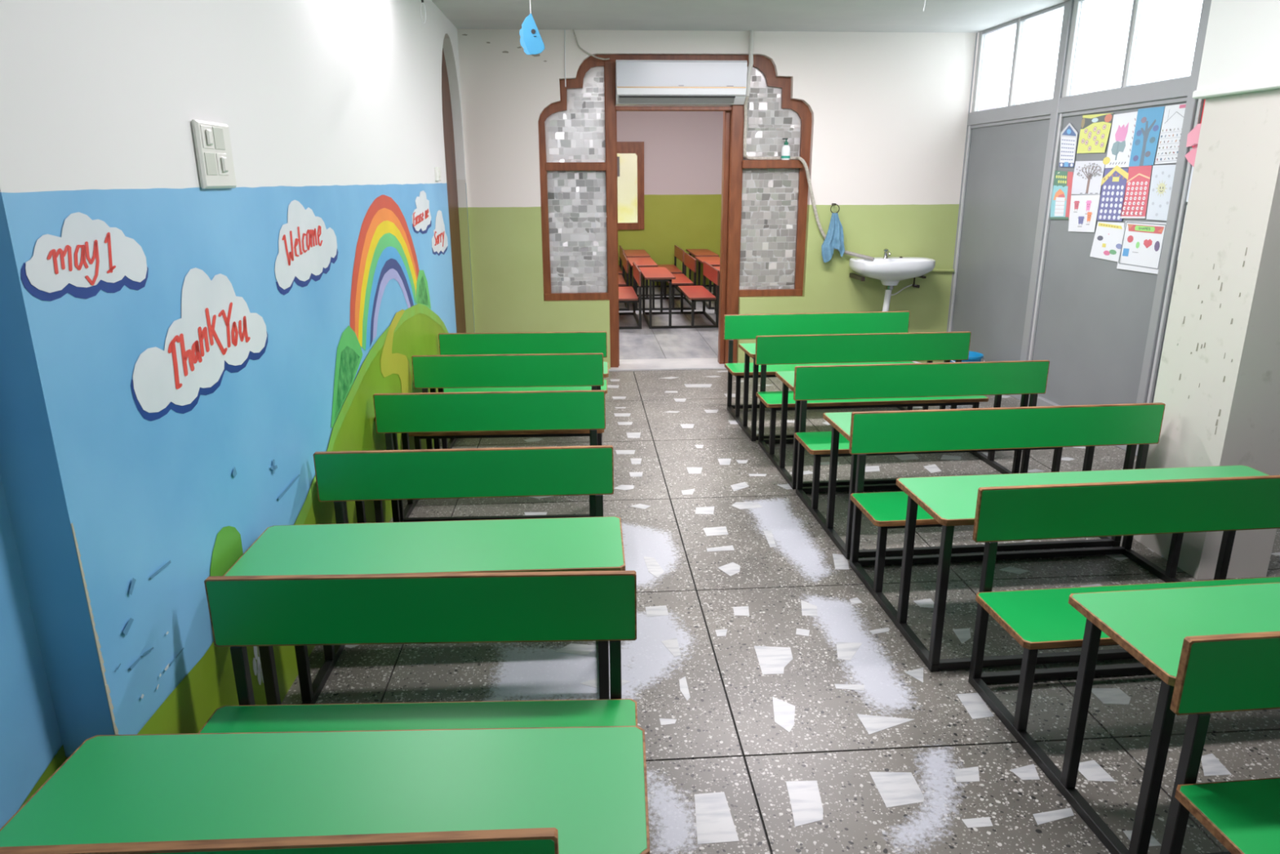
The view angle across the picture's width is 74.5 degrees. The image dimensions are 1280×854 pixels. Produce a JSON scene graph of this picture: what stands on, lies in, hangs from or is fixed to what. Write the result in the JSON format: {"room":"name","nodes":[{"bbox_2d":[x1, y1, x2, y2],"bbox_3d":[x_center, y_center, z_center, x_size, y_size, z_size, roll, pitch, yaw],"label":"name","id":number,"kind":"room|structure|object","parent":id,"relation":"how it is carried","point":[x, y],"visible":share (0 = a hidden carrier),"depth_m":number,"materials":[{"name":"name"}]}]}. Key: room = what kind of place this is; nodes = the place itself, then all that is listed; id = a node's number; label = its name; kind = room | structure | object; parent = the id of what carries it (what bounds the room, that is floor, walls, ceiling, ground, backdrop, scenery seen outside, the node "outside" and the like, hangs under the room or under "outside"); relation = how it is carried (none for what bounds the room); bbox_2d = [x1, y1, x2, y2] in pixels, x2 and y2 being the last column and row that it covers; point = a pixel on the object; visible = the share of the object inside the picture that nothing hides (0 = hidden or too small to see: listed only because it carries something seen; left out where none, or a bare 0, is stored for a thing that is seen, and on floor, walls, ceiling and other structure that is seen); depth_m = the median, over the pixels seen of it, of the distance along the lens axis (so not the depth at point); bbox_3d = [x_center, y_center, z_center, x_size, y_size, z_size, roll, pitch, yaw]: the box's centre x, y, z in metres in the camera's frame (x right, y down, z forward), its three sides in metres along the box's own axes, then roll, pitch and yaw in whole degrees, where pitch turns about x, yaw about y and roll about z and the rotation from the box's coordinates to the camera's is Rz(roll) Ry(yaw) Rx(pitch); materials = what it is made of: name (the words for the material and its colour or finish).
{"room":"classroom","nodes":[
{"label":"classroom","id":0,"kind":"room"},
{"bbox_2d":[0,0,475,828],"bbox_3d":[-1.107,-0.272,1.698,0.170,2.478,9.559,-1,16,-3],"label":"wall","id":1,"kind":"structure","parent":0,"point":[178,356],"depth_m":1.89,"materials":[{"name":"multicoloured"}]},
{"bbox_2d":[191,120,236,188],"bbox_3d":[-1.041,-0.667,2.071,0.028,0.155,0.185,-1,16,-4],"label":"light switch","id":2,"kind":"object","parent":1,"relation":"attached to","point":[211,140],"visible":1,"depth_m":2.04,"materials":[{"name":"white plastic"}]},
{"bbox_2d":[434,167,441,181],"bbox_3d":[-1.205,-1.512,5.036,0.028,0.078,0.100,-1,16,-4],"label":"light switch","id":3,"kind":"object","parent":1,"relation":"attached to","point":[437,170],"visible":1,"depth_m":5.00,"materials":[{"name":"white plastic"}]},
{"bbox_2d":[441,48,466,333],"bbox_3d":[-1.346,-1.438,5.859,0.045,2.380,0.840,-1,16,-3],"label":"door","id":4,"kind":"structure","parent":1,"relation":"in","point":[448,133],"depth_m":6.01,"materials":[{"name":"brown wood"}]},
{"bbox_2d":[618,286,718,359],"bbox_3d":[0.299,-1.243,9.507,4.100,0.061,5.340,-1,16,-4],"label":"floor","id":5,"kind":"structure","parent":0,"point":[645,343],"depth_m":8.24,"materials":[{"name":"grey tile"}]},
{"bbox_2d":[617,245,625,280],"bbox_3d":[-0.601,-2.097,11.302,0.751,0.580,1.060,-1,16,-4],"label":"bench","id":6,"kind":"object","parent":5,"relation":"on","point":[621,251],"visible":0.15,"depth_m":11.20,"materials":[{"name":"laminate"}]},
{"bbox_2d":[618,253,629,311],"bbox_3d":[-0.535,-1.752,10.123,0.751,0.580,1.060,-1,16,-4],"label":"bench","id":7,"kind":"object","parent":5,"relation":"on","point":[622,282],"visible":0.29,"depth_m":9.76,"materials":[{"name":"laminate"}]},
{"bbox_2d":[618,262,641,328],"bbox_3d":[-0.393,-1.401,8.920,0.751,0.580,1.060,-1,16,-4],"label":"bench","id":8,"kind":"object","parent":5,"relation":"on","point":[626,294],"visible":0.45,"depth_m":8.62,"materials":[{"name":"laminate"}]},
{"bbox_2d":[623,244,684,296],"bbox_3d":[0.168,-2.115,11.352,0.751,0.580,1.060,-1,16,-4],"label":"bench","id":9,"kind":"object","parent":5,"relation":"on","point":[678,252],"visible":0.41,"depth_m":11.16,"materials":[{"name":"laminate"}]},
{"bbox_2d":[626,252,696,310],"bbox_3d":[0.241,-1.771,10.174,0.751,0.580,1.060,-1,16,-4],"label":"bench","id":10,"kind":"object","parent":5,"relation":"on","point":[682,279],"visible":0.74,"depth_m":9.88,"materials":[{"name":"laminate"}]},
{"bbox_2d":[638,261,719,328],"bbox_3d":[0.392,-1.419,8.971,0.751,0.580,1.060,-1,16,-4],"label":"bench","id":11,"kind":"object","parent":5,"relation":"on","point":[694,293],"visible":0.98,"depth_m":8.66,"materials":[{"name":"laminate"}]},
{"bbox_2d":[685,248,719,294],"bbox_3d":[1.055,-2.136,11.410,0.751,0.580,1.060,-1,16,-4],"label":"bench","id":12,"kind":"object","parent":5,"relation":"on","point":[695,252],"visible":0.16,"depth_m":11.37,"materials":[{"name":"laminate"}]},
{"bbox_2d":[694,256,719,309],"bbox_3d":[1.101,-1.791,10.230,0.751,0.580,1.060,-1,16,-4],"label":"bench","id":13,"kind":"object","parent":5,"relation":"on","point":[712,260],"visible":0.27,"depth_m":10.21,"materials":[{"name":"laminate"}]},
{"bbox_2d":[712,266,719,316],"bbox_3d":[1.208,-1.439,9.025,0.751,0.580,1.060,-1,16,-4],"label":"bench","id":14,"kind":"object","parent":5,"relation":"on","point":[716,267],"visible":0.07,"depth_m":9.44,"materials":[{"name":"laminate"}]},
{"bbox_2d":[615,105,729,285],"bbox_3d":[0.321,-2.577,9.064,4.150,2.750,5.644,-1,16,-4],"label":"wall","id":15,"kind":"structure","parent":0,"point":[683,149],"depth_m":11.64,"materials":[{"name":"paint"}]},
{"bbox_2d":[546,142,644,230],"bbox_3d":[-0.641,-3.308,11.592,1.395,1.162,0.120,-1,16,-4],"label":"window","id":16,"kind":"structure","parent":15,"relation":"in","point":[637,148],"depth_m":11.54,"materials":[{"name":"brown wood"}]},
{"bbox_2d":[457,29,978,368],"bbox_3d":[-0.083,-1.670,6.457,5.160,2.478,0.201,-1,16,-4],"label":"wall","id":17,"kind":"structure","parent":0,"point":[889,110],"depth_m":6.32,"materials":[{"name":"beige paint"}]},
{"bbox_2d":[537,54,811,367],"bbox_3d":[0.268,-1.610,6.515,2.050,2.327,0.192,-1,16,-4],"label":"door frame","id":18,"kind":"structure","parent":17,"relation":"in","point":[764,206],"depth_m":6.42,"materials":[{"name":"brown wood"}]},
{"bbox_2d":[615,60,746,106],"bbox_3d":[0.295,-2.518,6.176,0.947,0.291,0.206,-1,16,-4],"label":"air conditioner","id":19,"kind":"object","parent":18,"relation":"attached to","point":[637,82],"visible":0.98,"depth_m":6.08,"materials":[{"name":"white plastic"}]},
{"bbox_2d":[781,137,790,159],"bbox_3d":[1.102,-2.096,6.359,0.069,0.156,0.048,-1,16,-4],"label":"soap bottle","id":20,"kind":"object","parent":18,"relation":"on","point":[785,151],"visible":1,"depth_m":6.35,"materials":[{"name":"white plastic"}]},
{"bbox_2d":[746,30,753,96],"bbox_3d":[0.798,-2.635,6.111,0.053,0.439,0.036,10,19,31],"label":"drain pipe","id":21,"kind":"object","parent":17,"relation":"attached to","point":[751,32],"visible":1,"depth_m":6.09,"materials":[{"name":"grey plastic"}]},
{"bbox_2d":[742,96,874,261],"bbox_3d":[1.286,-1.873,6.384,1.025,1.199,0.165,1,16,4],"label":"hose","id":22,"kind":"object","parent":17,"relation":"attached to","point":[846,252],"visible":0.97,"depth_m":6.39,"materials":[{"name":"grey plastic"}]},
{"bbox_2d":[830,203,839,213],"bbox_3d":[1.478,-1.667,6.427,0.073,0.078,0.076,-1,16,-4],"label":"towel ring","id":23,"kind":"object","parent":17,"relation":"attached to","point":[833,204],"visible":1,"depth_m":6.39,"materials":[{"name":"grey metal"}]},
{"bbox_2d":[821,213,844,262],"bbox_3d":[1.486,-1.444,6.443,0.182,0.371,0.046,-1,16,-4],"label":"towel","id":24,"kind":"object","parent":23,"relation":"hanging from","point":[834,238],"visible":1,"depth_m":6.45,"materials":[{"name":"blue fabric"}]},
{"bbox_2d":[848,248,935,363],"bbox_3d":[1.927,-0.893,6.511,0.624,0.929,0.403,-1,16,-4],"label":"basin","id":25,"kind":"object","parent":17,"relation":"attached to","point":[890,270],"visible":0.8,"depth_m":6.32,"materials":[{"name":"white ceramic"}]},
{"bbox_2d":[883,248,890,258],"bbox_3d":[1.908,-1.335,6.495,0.040,0.072,0.112,-1,16,-4],"label":"tap","id":26,"kind":"object","parent":25,"relation":"on","point":[886,251],"depth_m":6.52,"materials":[{"name":"silver metal"}]},
{"bbox_2d":[930,268,954,272],"bbox_3d":[2.348,-1.233,6.640,0.252,0.031,0.025,-1,16,-4],"label":"pipe","id":27,"kind":"object","parent":17,"relation":"attached to","point":[942,270],"visible":0.66,"depth_m":6.63,"materials":[{"name":"green plastic"}]},
{"bbox_2d":[431,0,1067,32],"bbox_3d":[0.286,-1.544,1.431,5.230,0.100,9.566,-1,16,-4],"label":"ceiling","id":28,"kind":"structure","parent":0,"point":[784,15],"depth_m":5.44,"materials":[{"name":"paint"}]},
{"bbox_2d":[420,0,426,24],"bbox_3d":[-1.132,-2.226,4.384,0.029,0.238,0.010,-1,16,-4],"label":"wire","id":29,"kind":"object","parent":28,"relation":"hanging from","point":[422,1],"visible":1,"depth_m":4.40,"materials":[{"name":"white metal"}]},
{"bbox_2d":[519,0,544,54],"bbox_3d":[-0.471,-1.864,3.605,0.113,0.500,0.016,2,16,6],"label":"hanging paper decoration","id":30,"kind":"object","parent":28,"relation":"hanging from","point":[531,40],"visible":1,"depth_m":3.66,"materials":[{"name":"blue paper"}]},
{"bbox_2d":[564,29,565,86],"bbox_3d":[-0.536,-2.637,6.031,0.013,0.378,0.007,-1,16,-4],"label":"cable","id":31,"kind":"object","parent":28,"relation":"hanging from","point":[564,29],"visible":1,"depth_m":6.02,"materials":[{"name":"white plastic"}]},
{"bbox_2d":[573,29,609,60],"bbox_3d":[-0.342,-2.730,6.021,0.270,0.199,0.057,-5,17,-16],"label":"cable","id":32,"kind":"object","parent":28,"relation":"hanging from","point":[580,47],"visible":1,"depth_m":6.02,"materials":[{"name":"grey plastic"}]},
{"bbox_2d":[280,368,1279,853],"bbox_3d":[0.581,0.905,2.166,5.800,0.061,9.560,-1,16,-4],"label":"floor","id":33,"kind":"structure","parent":0,"point":[781,708],"depth_m":2.56,"materials":[{"name":"grey stone"}]},
{"bbox_2d":[0,826,559,853],"bbox_3d":[-0.568,0.942,0.849,0.964,0.619,0.738,-1,16,-2],"label":"bench","id":34,"kind":"object","parent":33,"relation":"on","point":[531,840],"visible":1,"depth_m":1.11,"materials":[{"name":"green laminate"}]},
{"bbox_2d":[0,570,649,853],"bbox_3d":[-0.474,0.722,1.601,0.964,0.619,0.738,-1,16,-1],"label":"bench","id":35,"kind":"object","parent":33,"relation":"on","point":[577,768],"visible":0.98,"depth_m":1.42,"materials":[{"name":"green laminate"}]},
{"bbox_2d":[223,444,625,704],"bbox_3d":[-0.539,0.471,2.459,0.966,0.619,0.761,-1,16,-3],"label":"bench","id":36,"kind":"object","parent":33,"relation":"on","point":[596,543],"visible":0.57,"depth_m":2.30,"materials":[{"name":"green laminate"}]},
{"bbox_2d":[315,390,605,523],"bbox_3d":[-0.601,0.255,3.196,0.964,0.619,0.751,-1,16,-3],"label":"bench","id":37,"kind":"object","parent":33,"relation":"on","point":[560,410],"visible":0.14,"depth_m":3.47,"materials":[{"name":"green laminate"}]},
{"bbox_2d":[374,353,604,521],"bbox_3d":[-0.643,0.037,3.942,0.964,0.619,0.751,-1,16,-2],"label":"bench","id":38,"kind":"object","parent":33,"relation":"on","point":[539,370],"visible":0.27,"depth_m":4.21,"materials":[{"name":"green laminate"}]},
{"bbox_2d":[430,331,608,448],"bbox_3d":[-0.670,-0.169,4.691,0.991,0.594,0.751,-1,16,-2],"label":"bench","id":39,"kind":"object","parent":33,"relation":"on","point":[566,342],"visible":0.23,"depth_m":4.96,"materials":[{"name":"green laminate"}]},
{"bbox_2d":[608,357,726,371],"bbox_3d":[0.262,-0.505,6.896,1.050,0.032,0.380,-1,16,-4],"label":"threshold","id":40,"kind":"object","parent":33,"relation":"on","point":[633,365],"depth_m":6.85,"materials":[{"name":"stone"}]},
{"bbox_2d":[723,311,950,441],"bbox_3d":[1.183,-0.330,5.157,1.224,0.625,0.766,-2,16,-5],"label":"bench","id":41,"kind":"object","parent":33,"relation":"on","point":[736,326],"visible":0.53,"depth_m":5.41,"materials":[{"name":"green laminate"}]},
{"bbox_2d":[755,331,1029,488],"bbox_3d":[1.285,-0.111,4.408,1.224,0.625,0.790,-2,16,-5],"label":"bench","id":42,"kind":"object","parent":33,"relation":"on","point":[953,345],"visible":0.56,"depth_m":4.66,"materials":[{"name":"green laminate"}]},
{"bbox_2d":[793,360,1137,559],"bbox_3d":[1.360,0.110,3.650,1.224,0.625,0.793,-2,16,-5],"label":"bench","id":43,"kind":"object","parent":33,"relation":"on","point":[831,382],"visible":0.52,"depth_m":3.91,"materials":[{"name":"green laminate"}]},
{"bbox_2d":[950,351,984,362],"bbox_3d":[2.337,-0.409,6.097,0.273,0.240,0.285,-1,16,-4],"label":"bucket","id":44,"kind":"object","parent":33,"relation":"on","point":[973,356],"visible":0.25,"depth_m":6.00,"materials":[{"name":"blue plastic"}]},
{"bbox_2d":[848,402,1270,671],"bbox_3d":[1.430,0.335,2.884,1.224,0.625,0.793,-2,16,-5],"label":"bench","id":45,"kind":"object","parent":33,"relation":"on","point":[947,502],"visible":0.72,"depth_m":3.12,"materials":[{"name":"green laminate"}]},
{"bbox_2d":[968,475,1279,853],"bbox_3d":[1.594,0.557,2.120,1.230,0.625,0.793,-2,16,-5],"label":"bench","id":46,"kind":"object","parent":33,"relation":"on","point":[1151,621],"visible":0.95,"depth_m":2.29,"materials":[{"name":"green laminate"}]},
{"bbox_2d":[1160,631,1279,853],"bbox_3d":[1.673,0.782,1.350,1.234,0.625,0.793,-2,16,-5],"label":"bench","id":47,"kind":"object","parent":33,"relation":"on","point":[1231,672],"visible":1,"depth_m":1.60,"materials":[{"name":"green laminate"}]},
{"bbox_2d":[943,0,1211,456],"bbox_3d":[2.930,-0.398,2.067,0.064,2.478,9.460,-2,16,-5],"label":"wall","id":48,"kind":"structure","parent":0,"point":[1025,286],"depth_m":5.30,"materials":[{"name":"grey metal"}]},
{"bbox_2d":[971,18,1018,112],"bbox_3d":[2.526,-2.531,5.979,0.040,0.578,0.557,-2,16,-5],"label":"window","id":49,"kind":"structure","parent":48,"relation":"in","point":[982,35],"depth_m":6.16,"materials":[{"name":"silver metal"}]},
{"bbox_2d":[1008,2,1064,106],"bbox_3d":[2.578,-2.376,5.446,0.040,0.578,0.558,-2,16,-5],"label":"window","id":50,"kind":"structure","parent":48,"relation":"in","point":[1021,24],"depth_m":5.66,"materials":[{"name":"silver metal"}]},
{"bbox_2d":[1049,170,1073,219],"bbox_3d":[2.616,-1.437,5.228,0.002,0.298,0.229,-2,16,-5],"label":"paper sheet","id":51,"kind":"object","parent":48,"relation":"attached to","point":[1062,189],"visible":1,"depth_m":5.22,"materials":[{"name":"paper"}]},
{"bbox_2d":[1058,122,1077,167],"bbox_3d":[2.614,-1.722,5.148,0.003,0.260,0.187,-2,16,-5],"label":"paper sheet","id":52,"kind":"object","parent":48,"relation":"attached to","point":[1068,135],"visible":1,"depth_m":5.14,"materials":[{"name":"white paper"}]},
{"bbox_2d":[1068,195,1100,232],"bbox_3d":[2.638,-1.272,5.023,0.003,0.221,0.290,-2,16,-5],"label":"paper sheet","id":53,"kind":"object","parent":48,"relation":"attached to","point":[1083,211],"visible":1,"depth_m":5.01,"materials":[{"name":"white paper"}]},
{"bbox_2d":[1073,200,1091,226],"bbox_3d":[2.637,-1.272,5.026,0.001,0.155,0.203,-2,16,-5],"label":"print","id":54,"kind":"object","parent":53,"relation":"attached to","point":[1082,209],"depth_m":5.02},
{"bbox_2d":[1071,160,1104,194],"bbox_3d":[2.637,-1.469,4.967,0.004,0.192,0.300,-2,16,-5],"label":"paper sheet","id":55,"kind":"object","parent":48,"relation":"attached to","point":[1087,177],"visible":1,"depth_m":4.96,"materials":[{"name":"white paper"}]},
{"bbox_2d":[1076,112,1114,153],"bbox_3d":[2.637,-1.701,4.885,0.003,0.218,0.305,-2,16,-5],"label":"paper sheet","id":56,"kind":"object","parent":48,"relation":"attached to","point":[1095,131],"visible":1,"depth_m":4.89,"materials":[{"name":"yellow paper"}]},
{"bbox_2d":[1062,0,1135,97],"bbox_3d":[2.637,-2.194,4.826,0.040,0.578,0.590,-2,16,-5],"label":"window","id":57,"kind":"structure","parent":48,"relation":"in","point":[1078,5],"depth_m":5.05,"materials":[{"name":"silver metal"}]},
{"bbox_2d":[1089,222,1124,262],"bbox_3d":[2.664,-1.059,4.800,0.002,0.214,0.290,-2,16,-5],"label":"paper sheet","id":58,"kind":"object","parent":48,"relation":"attached to","point":[1108,236],"visible":1,"depth_m":4.79,"materials":[{"name":"white paper"}]},
{"bbox_2d":[1097,222,1122,255],"bbox_3d":[2.665,-1.063,4.782,0.001,0.176,0.245,-2,16,-5],"label":"print","id":59,"kind":"object","parent":58,"relation":"attached to","point":[1109,235],"depth_m":4.78},
{"bbox_2d":[1096,165,1128,221],"bbox_3d":[2.661,-1.315,4.744,0.003,0.304,0.235,-2,16,-5],"label":"paper sheet","id":60,"kind":"object","parent":48,"relation":"attached to","point":[1113,182],"visible":1,"depth_m":4.74,"materials":[{"name":"purple paper"}]},
{"bbox_2d":[1102,111,1137,168],"bbox_3d":[2.660,-1.587,4.671,0.002,0.288,0.251,-2,16,-5],"label":"paper sheet","id":61,"kind":"object","parent":48,"relation":"attached to","point":[1123,125],"visible":1,"depth_m":4.66,"materials":[{"name":"white paper"}]},
{"bbox_2d":[1120,165,1151,218],"bbox_3d":[2.679,-1.265,4.551,0.004,0.277,0.212,-2,16,-5],"label":"paper sheet","id":62,"kind":"object","parent":48,"relation":"attached to","point":[1137,188],"visible":1,"depth_m":4.54,"materials":[{"name":"red paper"}]},
{"bbox_2d":[1116,221,1166,274],"bbox_3d":[2.691,-0.966,4.519,0.003,0.266,0.362,-2,16,-5],"label":"paper sheet","id":63,"kind":"object","parent":48,"relation":"attached to","point":[1142,242],"visible":1,"depth_m":4.52,"materials":[{"name":"white paper"}]},
{"bbox_2d":[1128,106,1164,166],"bbox_3d":[2.680,-1.533,4.459,0.002,0.295,0.216,-2,16,-5],"label":"paper sheet","id":64,"kind":"object","parent":48,"relation":"attached to","point":[1149,120],"visible":1,"depth_m":4.46,"materials":[{"name":"blue paper"}]},
{"bbox_2d":[1146,164,1175,220],"bbox_3d":[2.699,-1.210,4.353,0.002,0.275,0.211,-2,16,-5],"label":"paper sheet","id":65,"kind":"object","parent":48,"relation":"attached to","point":[1162,175],"visible":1,"depth_m":4.37,"materials":[{"name":"white paper"}]},
{"bbox_2d":[1151,171,1171,216],"bbox_3d":[2.697,-1.206,4.362,0.001,0.224,0.145,-2,16,-5],"label":"print","id":66,"kind":"object","parent":65,"relation":"attached to","point":[1161,180],"depth_m":4.36},
{"bbox_2d":[1123,0,1203,87],"bbox_3d":[2.689,-2.037,4.288,0.040,0.578,0.535,-2,16,-5],"label":"window","id":67,"kind":"structure","parent":48,"relation":"in","point":[1139,7],"depth_m":4.53,"materials":[{"name":"silver metal"}]},
{"bbox_2d":[1155,103,1186,164],"bbox_3d":[2.698,-1.482,4.270,0.003,0.284,0.193,-2,16,-5],"label":"paper sheet","id":68,"kind":"object","parent":48,"relation":"attached to","point":[1173,117],"visible":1,"depth_m":4.28,"materials":[{"name":"white paper"}]},
{"bbox_2d":[1186,165,1193,202],"bbox_3d":[2.727,-1.213,4.038,0.002,0.265,0.240,-2,16,-5],"label":"paper sheet","id":69,"kind":"object","parent":48,"relation":"attached to","point":[1192,170],"visible":0.18,"depth_m":4.16,"materials":[{"name":"white paper"}]},
{"bbox_2d":[1185,123,1201,167],"bbox_3d":[2.701,-1.358,4.064,0.004,0.200,0.176,-3,16,-8],"label":"bow","id":70,"kind":"object","parent":48,"relation":"attached to","point":[1193,137],"visible":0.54,"depth_m":4.10,"materials":[{"name":"pink"}]},
{"bbox_2d":[1200,99,1205,124],"bbox_3d":[2.726,-1.479,3.958,0.001,0.132,0.235,-2,16,-5],"label":"paper sheet","id":71,"kind":"object","parent":48,"relation":"attached to","point":[1204,100],"visible":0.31,"depth_m":4.06,"materials":[{"name":"paper"}]},
{"bbox_2d":[1133,0,1279,579],"bbox_3d":[2.222,-0.674,3.019,0.360,2.478,0.470,-1,16,-4],"label":"column","id":72,"kind":"structure","parent":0,"point":[1218,382],"depth_m":3.01,"materials":[{"name":"beige paint"}]},
{"label":"outside","id":73,"kind":"structure","parent":0,"visible":0},
{"bbox_2d":[617,153,637,222],"bbox_3d":[-0.660,-4.188,12.357,4.500,4.000,0.100,-1,16,-4],"label":"wall","id":74,"kind":"structure","parent":73,"point":[627,184],"depth_m":12.53,"materials":[{"name":"yellow paint"}]},
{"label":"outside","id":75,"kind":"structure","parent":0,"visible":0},
{"bbox_2d":[979,27,1008,111],"bbox_3d":[3.006,-2.629,8.046,0.040,3.400,1.480,-2,16,-5],"label":"window pane","id":76,"kind":"structure","parent":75,"point":[996,42],"depth_m":7.25,"materials":[{"name":"white glass"}]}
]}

